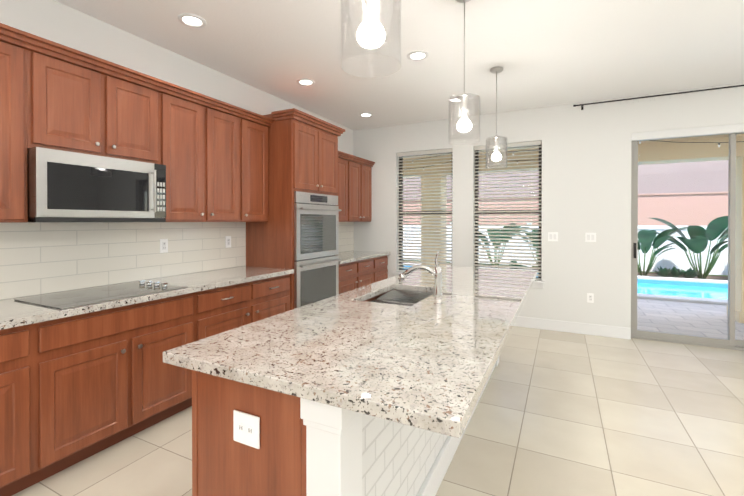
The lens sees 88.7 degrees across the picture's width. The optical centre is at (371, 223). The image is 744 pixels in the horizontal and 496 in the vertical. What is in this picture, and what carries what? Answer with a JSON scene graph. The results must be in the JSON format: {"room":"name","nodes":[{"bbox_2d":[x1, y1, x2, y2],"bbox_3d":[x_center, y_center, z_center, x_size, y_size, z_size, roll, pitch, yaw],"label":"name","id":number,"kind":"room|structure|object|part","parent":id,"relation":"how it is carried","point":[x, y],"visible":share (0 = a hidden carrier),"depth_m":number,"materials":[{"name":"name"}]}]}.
{"room":"kitchen","nodes":[
{"label":"kitchen","id":0,"kind":"room"},
{"bbox_2d":[0,0,352,297],"bbox_3d":[-2.416,-0.051,2.129,0.200,2.850,9.450,0,0,27],"label":"wall","id":1,"kind":"structure","parent":0,"point":[58,22],"depth_m":2.98,"materials":[{"name":"white paint"}]},
{"bbox_2d":[0,27,31,222],"bbox_3d":[-2.176,-0.515,2.001,0.339,1.020,0.460,0,0,27],"label":"upper cabinet","id":2,"kind":"object","parent":1,"relation":"attached to","point":[15,48],"depth_m":2.07,"materials":[{"name":"brown wood"}]},
{"bbox_2d":[32,39,163,164],"bbox_3d":[-1.899,-0.728,2.554,0.339,0.600,0.780,0,0,27],"label":"upper cabinet","id":3,"kind":"object","parent":1,"relation":"attached to","point":[81,104],"depth_m":2.42,"materials":[{"name":"brown wood"}]},
{"bbox_2d":[27,147,165,221],"bbox_3d":[-1.848,-0.218,2.532,0.453,0.418,0.772,0,0,27],"label":"over-the-range microwave","id":4,"kind":"object","parent":3,"relation":"attached to","point":[65,186],"visible":0.96,"depth_m":2.35,"materials":[{"name":"silver metal"}]},
{"bbox_2d":[0,222,245,299],"bbox_3d":[-2.330,0.227,2.065,0.010,0.463,4.409,0,0,27],"label":"backsplash","id":5,"kind":"structure","parent":1,"relation":"attached to","point":[37,258],"depth_m":2.79,"materials":[{"name":"tile"}]},
{"bbox_2d":[160,239,167,252],"bbox_3d":[-1.750,0.188,3.201,0.008,0.115,0.070,0,0,27],"label":"outlet","id":6,"kind":"object","parent":5,"relation":"attached to","point":[163,245],"visible":1,"depth_m":3.19,"materials":[{"name":"white plastic"}]},
{"bbox_2d":[225,236,230,247],"bbox_3d":[-1.441,0.185,3.818,0.008,0.115,0.070,0,0,27],"label":"outlet","id":7,"kind":"object","parent":5,"relation":"attached to","point":[227,241],"visible":1,"depth_m":3.81,"materials":[{"name":"white plastic"}]},
{"bbox_2d":[164,83,243,221],"bbox_3d":[-1.547,-0.522,3.257,0.339,1.020,0.790,0,0,27],"label":"upper cabinet","id":8,"kind":"object","parent":1,"relation":"attached to","point":[211,153],"depth_m":3.16,"materials":[{"name":"brown wood"}]},
{"bbox_2d":[244,111,271,221],"bbox_3d":[-1.283,-0.525,3.785,0.339,1.020,0.389,0,0,27],"label":"upper cabinet","id":9,"kind":"object","parent":1,"relation":"attached to","point":[255,128],"depth_m":3.71,"materials":[{"name":"brown wood"}]},
{"bbox_2d":[338,151,349,221],"bbox_3d":[-0.645,-0.477,5.060,0.339,0.910,0.739,0,0,27],"label":"upper cabinet","id":10,"kind":"object","parent":1,"relation":"attached to","point":[343,160],"depth_m":5.20,"materials":[{"name":"brown wood"}]},
{"bbox_2d":[339,222,353,252],"bbox_3d":[-0.627,0.208,5.468,0.010,0.463,1.478,0,0,27],"label":"backsplash","id":11,"kind":"structure","parent":1,"relation":"attached to","point":[346,236],"depth_m":5.92,"materials":[{"name":"tile"}]},
{"bbox_2d":[350,155,373,221],"bbox_3d":[-0.314,-0.481,5.721,0.339,0.910,0.739,0,0,27],"label":"upper cabinet","id":12,"kind":"object","parent":1,"relation":"attached to","point":[354,188],"depth_m":5.66,"materials":[{"name":"brown wood"}]},
{"bbox_2d":[12,326,743,495],"bbox_3d":[1.251,1.435,0.302,8.400,0.100,9.450,0,0,27],"label":"floor","id":13,"kind":"structure","parent":0,"point":[557,413],"depth_m":2.47,"materials":[{"name":"tile"}]},
{"bbox_2d":[0,322,39,495],"bbox_3d":[-2.204,0.940,1.642,0.619,0.874,0.960,0,0,27],"label":"base cabinet","id":14,"kind":"object","parent":13,"relation":"on","point":[19,346],"depth_m":1.88,"materials":[{"name":"brown wood"}]},
{"bbox_2d":[40,292,199,480],"bbox_3d":[-1.776,0.935,2.497,0.619,0.874,0.951,0,0,27],"label":"base cabinet","id":15,"kind":"object","parent":13,"relation":"on","point":[76,389],"depth_m":2.26,"materials":[{"name":"brown wood"}]},
{"bbox_2d":[200,274,289,338],"bbox_3d":[-1.317,0.930,3.413,0.619,0.874,1.098,0,0,27],"label":"base cabinet","id":16,"kind":"object","parent":13,"relation":"on","point":[222,309],"depth_m":3.18,"materials":[{"name":"brown wood"}]},
{"bbox_2d":[0,266,293,329],"bbox_3d":[-2.042,0.481,1.922,0.654,0.040,4.409,0,0,27],"label":"countertop","id":17,"kind":"structure","parent":16,"relation":"on","point":[13,313],"depth_m":2.54,"materials":[{"name":"stone"}]},
{"bbox_2d":[14,280,187,309],"bbox_3d":[-1.717,0.440,2.481,0.537,0.034,0.760,0,0,27],"label":"cooktop","id":18,"kind":"object","parent":17,"relation":"in","point":[72,299],"visible":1,"depth_m":2.41,"materials":[{"name":"black glass"}]},
{"bbox_2d":[246,108,344,309],"bbox_3d":[-0.845,0.122,4.268,0.694,2.480,0.970,0,0,27],"label":"tall cabinet","id":19,"kind":"object","parent":13,"relation":"on","point":[302,151],"visible":0.46,"depth_m":3.87,"materials":[{"name":"brown wood"}]},
{"bbox_2d":[294,191,341,308],"bbox_3d":[-0.825,0.352,4.259,0.681,1.350,0.790,0,0,27],"label":"wall oven","id":20,"kind":"object","parent":19,"relation":"in","point":[316,248],"visible":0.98,"depth_m":4.06,"materials":[{"name":"silver metal"}]},
{"bbox_2d":[192,364,497,495],"bbox_3d":[0.280,0.936,2.563,0.686,0.874,3.002,0,0,27],"label":"kitchen island","id":21,"kind":"object","parent":13,"relation":"on","point":[306,449],"depth_m":1.26,"materials":[{"name":"brown wood"}]},
{"bbox_2d":[233,410,259,448],"bbox_3d":[-0.409,0.670,1.238,0.110,0.100,0.007,0,0,27],"label":"outlet","id":22,"kind":"object","parent":21,"relation":"attached to","point":[246,428],"visible":1,"depth_m":1.24,"materials":[{"name":"white plastic"}]},
{"bbox_2d":[163,266,536,439],"bbox_3d":[0.406,0.478,2.498,1.080,0.040,3.050,0,0,27],"label":"island countertop","id":23,"kind":"structure","parent":21,"relation":"on","point":[425,364],"depth_m":1.40,"materials":[{"name":"beige stone"}]},
{"bbox_2d":[371,288,426,303],"bbox_3d":[0.189,0.589,2.490,0.392,0.207,0.652,0,0,27],"label":"sink","id":24,"kind":"object","parent":23,"relation":"in","point":[397,295],"depth_m":2.80,"materials":[{"name":"silver metal"}]},
{"bbox_2d":[395,252,442,295],"bbox_3d":[0.310,0.315,2.459,0.298,0.284,0.084,0,0,27],"label":"faucet","id":25,"kind":"object","parent":23,"relation":"on","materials":[{"name":"silver metal"}]},
{"bbox_2d":[339,258,374,293],"bbox_3d":[-0.465,0.921,5.115,0.619,0.874,0.985,0,0,27],"label":"base cabinet","id":26,"kind":"object","parent":13,"relation":"on","point":[357,274],"depth_m":4.95,"materials":[{"name":"brown wood"}]},
{"bbox_2d":[338,251,389,263],"bbox_3d":[-0.339,0.461,5.325,0.654,0.040,1.478,0,0,27],"label":"countertop","id":27,"kind":"structure","parent":26,"relation":"on","point":[349,256],"depth_m":5.29,"materials":[{"name":"stone"}]},
{"bbox_2d":[375,255,388,281],"bbox_3d":[-0.134,0.917,5.776,0.619,0.874,0.493,0,0,27],"label":"base cabinet","id":28,"kind":"object","parent":13,"relation":"on","point":[381,271],"depth_m":5.63,"materials":[{"name":"brown wood"}]},
{"bbox_2d":[55,0,743,129],"bbox_3d":[1.251,-1.515,0.286,8.400,0.100,9.450,0,0,27],"label":"ceiling","id":29,"kind":"structure","parent":0,"point":[544,53],"depth_m":3.22,"materials":[{"name":"white paint"}]},
{"bbox_2d":[178,13,206,27],"bbox_3d":[-1.309,-1.473,2.769,0.190,0.011,0.190,0,0,27],"label":"recessed light","id":30,"kind":"object","parent":29,"relation":"in","point":[191,20],"visible":1,"depth_m":2.77,"materials":[{"name":"white"}]},
{"bbox_2d":[297,79,314,85],"bbox_3d":[-0.695,-1.480,3.994,0.190,0.011,0.190,0,0,27],"label":"recessed light","id":31,"kind":"object","parent":29,"relation":"in","point":[306,82],"visible":0.98,"depth_m":4.00,"materials":[{"name":"white"}]},
{"bbox_2d":[359,113,372,116],"bbox_3d":[-0.082,-1.487,5.219,0.190,0.011,0.190,0,0,27],"label":"recessed light","id":32,"kind":"object","parent":29,"relation":"in","point":[365,114],"visible":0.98,"depth_m":5.21,"materials":[{"name":"white"}]},
{"bbox_2d":[341,0,400,77],"bbox_3d":[-0.004,-0.995,1.257,0.200,0.949,0.200,0,0,27],"label":"pendant light","id":33,"kind":"object","parent":29,"relation":"hanging from","point":[370,33],"visible":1,"depth_m":1.22,"materials":[{"name":"clear glass"}]},
{"bbox_3d":[-0.004,-0.658,1.259,0.095,0.145,0.095,0,0,27],"label":"bulb","id":34,"kind":"part","parent":33,"relation":"part of","materials":[{"name":"white glass"}]},
{"bbox_2d":[407,51,428,60],"bbox_3d":[0.404,-1.476,3.354,0.190,0.011,0.190,0,0,27],"label":"recessed light","id":35,"kind":"object","parent":29,"relation":"in","point":[417,55],"visible":1,"depth_m":3.35,"materials":[{"name":"white"}]},
{"bbox_2d":[448,0,479,144],"bbox_3d":[0.596,-1.002,2.456,0.200,0.949,0.200,0,0,27],"label":"pendant light","id":36,"kind":"object","parent":29,"relation":"hanging from","point":[463,124],"visible":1,"depth_m":2.42,"materials":[{"name":"clear glass"}]},
{"bbox_3d":[0.596,-0.667,2.458,0.200,0.280,0.200,0,0,27],"label":"lamp shade","id":37,"kind":"part","parent":36,"relation":"part of","materials":[{"name":"clear glass"}]},
{"bbox_3d":[0.596,-0.665,2.458,0.095,0.145,0.095,0,0,27],"label":"bulb","id":38,"kind":"part","parent":36,"relation":"part of","materials":[{"name":"white glass"}]},
{"bbox_2d":[486,66,506,168],"bbox_3d":[1.196,-1.009,3.654,0.200,0.949,0.200,0,0,27],"label":"pendant light","id":39,"kind":"object","parent":29,"relation":"hanging from","point":[496,154],"visible":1,"depth_m":3.62,"materials":[{"name":"clear glass"}]},
{"bbox_3d":[1.196,-0.672,3.656,0.095,0.145,0.095,0,0,27],"label":"bulb","id":40,"kind":"part","parent":39,"relation":"part of","materials":[{"name":"white glass"}]},
{"bbox_3d":[1.196,-0.674,3.656,0.200,0.280,0.200,0,0,27],"label":"lamp shade","id":41,"kind":"part","parent":39,"relation":"part of","materials":[{"name":"clear glass"}]},
{"bbox_2d":[353,83,743,327],"bbox_3d":[3.321,-0.064,4.430,8.000,2.850,0.200,0,0,27],"label":"wall","id":42,"kind":"structure","parent":0,"point":[586,169],"depth_m":4.74,"materials":[{"name":"white paint"}]},
{"bbox_2d":[393,271,402,275],"bbox_3d":[0.773,0.783,5.640,0.956,0.093,0.144,0,0,27],"label":"window sill","id":43,"kind":"structure","parent":42,"relation":"attached to","point":[397,273],"depth_m":5.77,"materials":[{"name":"white"}]},
{"bbox_2d":[399,153,451,269],"bbox_3d":[0.819,-0.161,5.726,0.864,1.828,0.060,0,0,27],"label":"window","id":44,"kind":"structure","parent":42,"relation":"in","point":[400,159],"depth_m":5.82,"materials":[{"name":"clear glass"}]},
{"bbox_2d":[397,149,451,271],"bbox_3d":[0.781,-0.170,5.650,0.854,1.805,0.056,0,0,27],"label":"window blind","id":45,"kind":"object","parent":44,"relation":"attached to","point":[413,154],"visible":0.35,"depth_m":5.65,"materials":[{"name":"white plastic"}]},
{"bbox_2d":[475,145,541,277],"bbox_3d":[1.855,-0.158,5.208,0.865,1.828,0.060,0,0,27],"label":"window","id":46,"kind":"structure","parent":42,"relation":"in","point":[477,163],"depth_m":5.18,"materials":[{"name":"clear glass"}]},
{"bbox_2d":[474,141,541,279],"bbox_3d":[1.817,-0.167,5.132,0.855,1.805,0.056,0,0,27],"label":"window blind","id":47,"kind":"object","parent":46,"relation":"attached to","point":[521,144],"visible":0.79,"depth_m":5.11,"materials":[{"name":"white"}]},
{"bbox_2d":[531,280,544,288],"bbox_3d":[1.809,0.786,5.121,0.957,0.093,0.144,0,0,27],"label":"window sill","id":48,"kind":"structure","parent":42,"relation":"attached to","point":[538,284],"depth_m":4.89,"materials":[{"name":"white paint"}]},
{"bbox_2d":[548,232,557,240],"bbox_3d":[2.296,0.169,4.827,0.115,0.115,0.008,0,0,27],"label":"light switch","id":49,"kind":"object","parent":42,"relation":"attached to","point":[552,236],"visible":1,"depth_m":4.83,"materials":[{"name":"white plastic"}]},
{"bbox_2d":[513,316,630,338],"bbox_3d":[1.660,1.290,5.148,3.073,0.135,0.013,0,0,27],"label":"baseboard","id":50,"kind":"structure","parent":42,"relation":"attached to","point":[584,328],"depth_m":4.71,"materials":[{"name":"white paint"}]},
{"bbox_2d":[403,134,743,177],"bbox_3d":[3.791,-1.184,5.363,14.000,0.480,1.899,0,0,27],"label":"roof","id":51,"kind":"structure","parent":42,"relation":"attached to","point":[685,148],"depth_m":5.72,"materials":[{"name":"paint"}]},
{"bbox_2d":[409,140,743,169],"bbox_3d":[3.723,-1.094,5.227,10.002,0.206,1.122,0,0,27],"label":"string lights","id":52,"kind":"object","parent":51,"relation":"hanging from","point":[639,143],"depth_m":5.41,"materials":[{"name":"black plastic"}]},
{"bbox_2d":[587,293,593,302],"bbox_3d":[2.668,0.910,4.644,0.070,0.115,0.008,0,0,27],"label":"outlet","id":53,"kind":"object","parent":42,"relation":"attached to","point":[590,297],"visible":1,"depth_m":4.64,"materials":[{"name":"white plastic"}]},
{"bbox_2d":[585,233,595,241],"bbox_3d":[2.668,0.170,4.640,0.115,0.115,0.008,0,0,27],"label":"light switch","id":54,"kind":"object","parent":42,"relation":"attached to","point":[590,237],"visible":1,"depth_m":4.64,"materials":[{"name":"white plastic"}]},
{"bbox_2d":[573,85,743,109],"bbox_3d":[4.266,-1.416,3.787,4.000,0.066,0.088,0,0,27],"label":"curtain rod","id":55,"kind":"object","parent":42,"relation":"attached to","point":[638,98],"visible":1,"depth_m":4.29,"materials":[{"name":"black metal"}]},
{"bbox_2d":[631,124,743,350],"bbox_3d":[4.314,0.155,3.920,2.763,2.419,0.165,0,0,27],"label":"sliding door","id":56,"kind":"structure","parent":42,"relation":"attached to","point":[731,341],"depth_m":4.26,"materials":[{"name":"grey"}]},
{"label":"outside","id":57,"kind":"structure","parent":0,"visible":0},
{"bbox_2d":[403,260,743,339],"bbox_3d":[6.902,2.036,11.596,24.000,1.370,15.800,0,0,27],"label":"ground","id":58,"kind":"structure","parent":57,"point":[663,307],"depth_m":5.60,"materials":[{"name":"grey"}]},
{"bbox_2d":[421,173,446,265],"bbox_3d":[1.220,0.209,7.496,0.460,2.330,0.460,0,0,27],"label":"column","id":59,"kind":"structure","parent":58,"relation":"on","point":[441,175],"depth_m":7.33,"materials":[{"name":"paint"}]},
{"bbox_2d":[479,223,529,267],"bbox_3d":[3.524,0.672,11.098,2.033,1.378,1.210,0,0,27],"label":"plant","id":60,"kind":"object","parent":58,"relation":"on","point":[499,240],"depth_m":11.10,"materials":[{"name":"green plant"}]},
{"bbox_2d":[509,261,522,268],"bbox_3d":[4.181,1.192,11.130,0.563,0.323,0.490,0,0,27],"label":"plant","id":61,"kind":"object","parent":58,"relation":"on","point":[514,265],"depth_m":11.04,"materials":[{"name":"green plant"}]},
{"bbox_2d":[515,230,538,263],"bbox_3d":[4.755,0.741,10.593,1.873,1.245,1.292,0,0,27],"label":"plant","id":62,"kind":"object","parent":58,"relation":"on","point":[530,238],"depth_m":10.79,"materials":[{"name":"green plant"}]},
{"bbox_2d":[403,263,727,304],"bbox_3d":[4.586,1.921,8.868,9.900,1.211,3.150,0,0,27],"label":"pool","id":63,"kind":"object","parent":58,"relation":"in","point":[688,295],"depth_m":8.40,"materials":[{"name":"blue liquid"}]},
{"bbox_2d":[403,223,727,274],"bbox_3d":[6.552,0.669,10.941,23.114,1.390,0.160,0,0,27],"label":"fence","id":64,"kind":"object","parent":58,"relation":"on","point":[664,259],"depth_m":10.29,"materials":[{"name":"white plastic"}]},
{"bbox_2d":[403,160,728,244],"bbox_3d":[9.095,-1.384,15.958,27.000,5.440,7.000,0,0,27],"label":"neighbouring house","id":65,"kind":"structure","parent":58,"relation":"on","point":[653,210],"depth_m":12.38,"materials":[{"name":"paint"}]},
{"bbox_2d":[652,266,671,276],"bbox_3d":[7.308,1.222,9.604,0.524,0.280,0.478,0,0,27],"label":"plant","id":66,"kind":"object","parent":58,"relation":"on","point":[662,274],"depth_m":9.48,"materials":[{"name":"green plant"}]},
{"bbox_2d":[638,227,686,275],"bbox_3d":[6.849,0.728,9.412,1.983,1.285,1.368,0,0,27],"label":"plant","id":67,"kind":"object","parent":58,"relation":"on","point":[646,246],"depth_m":9.46,"materials":[{"name":"green plant"}]},
{"bbox_2d":[667,266,684,277],"bbox_3d":[7.572,1.207,9.514,0.642,0.311,0.635,0,0,27],"label":"plant","id":68,"kind":"object","parent":58,"relation":"on","point":[677,272],"depth_m":9.45,"materials":[{"name":"green plant"}]},
{"bbox_2d":[650,216,727,278],"bbox_3d":[7.976,0.563,9.024,2.248,1.620,1.415,0,0,27],"label":"plant","id":69,"kind":"object","parent":58,"relation":"on","point":[702,234],"depth_m":9.12,"materials":[{"name":"green plant"}]},
{"bbox_2d":[678,267,701,277],"bbox_3d":[7.814,1.225,9.370,0.541,0.276,0.517,0,0,27],"label":"plant","id":70,"kind":"object","parent":58,"relation":"on","point":[690,271],"depth_m":9.26,"materials":[{"name":"green plant"}]},
{"bbox_2d":[727,156,743,322],"bbox_3d":[5.423,0.221,5.392,0.460,2.330,0.460,0,0,27],"label":"column","id":71,"kind":"structure","parent":58,"relation":"on","point":[739,256],"depth_m":5.36,"materials":[{"name":"paint"}]}
]}

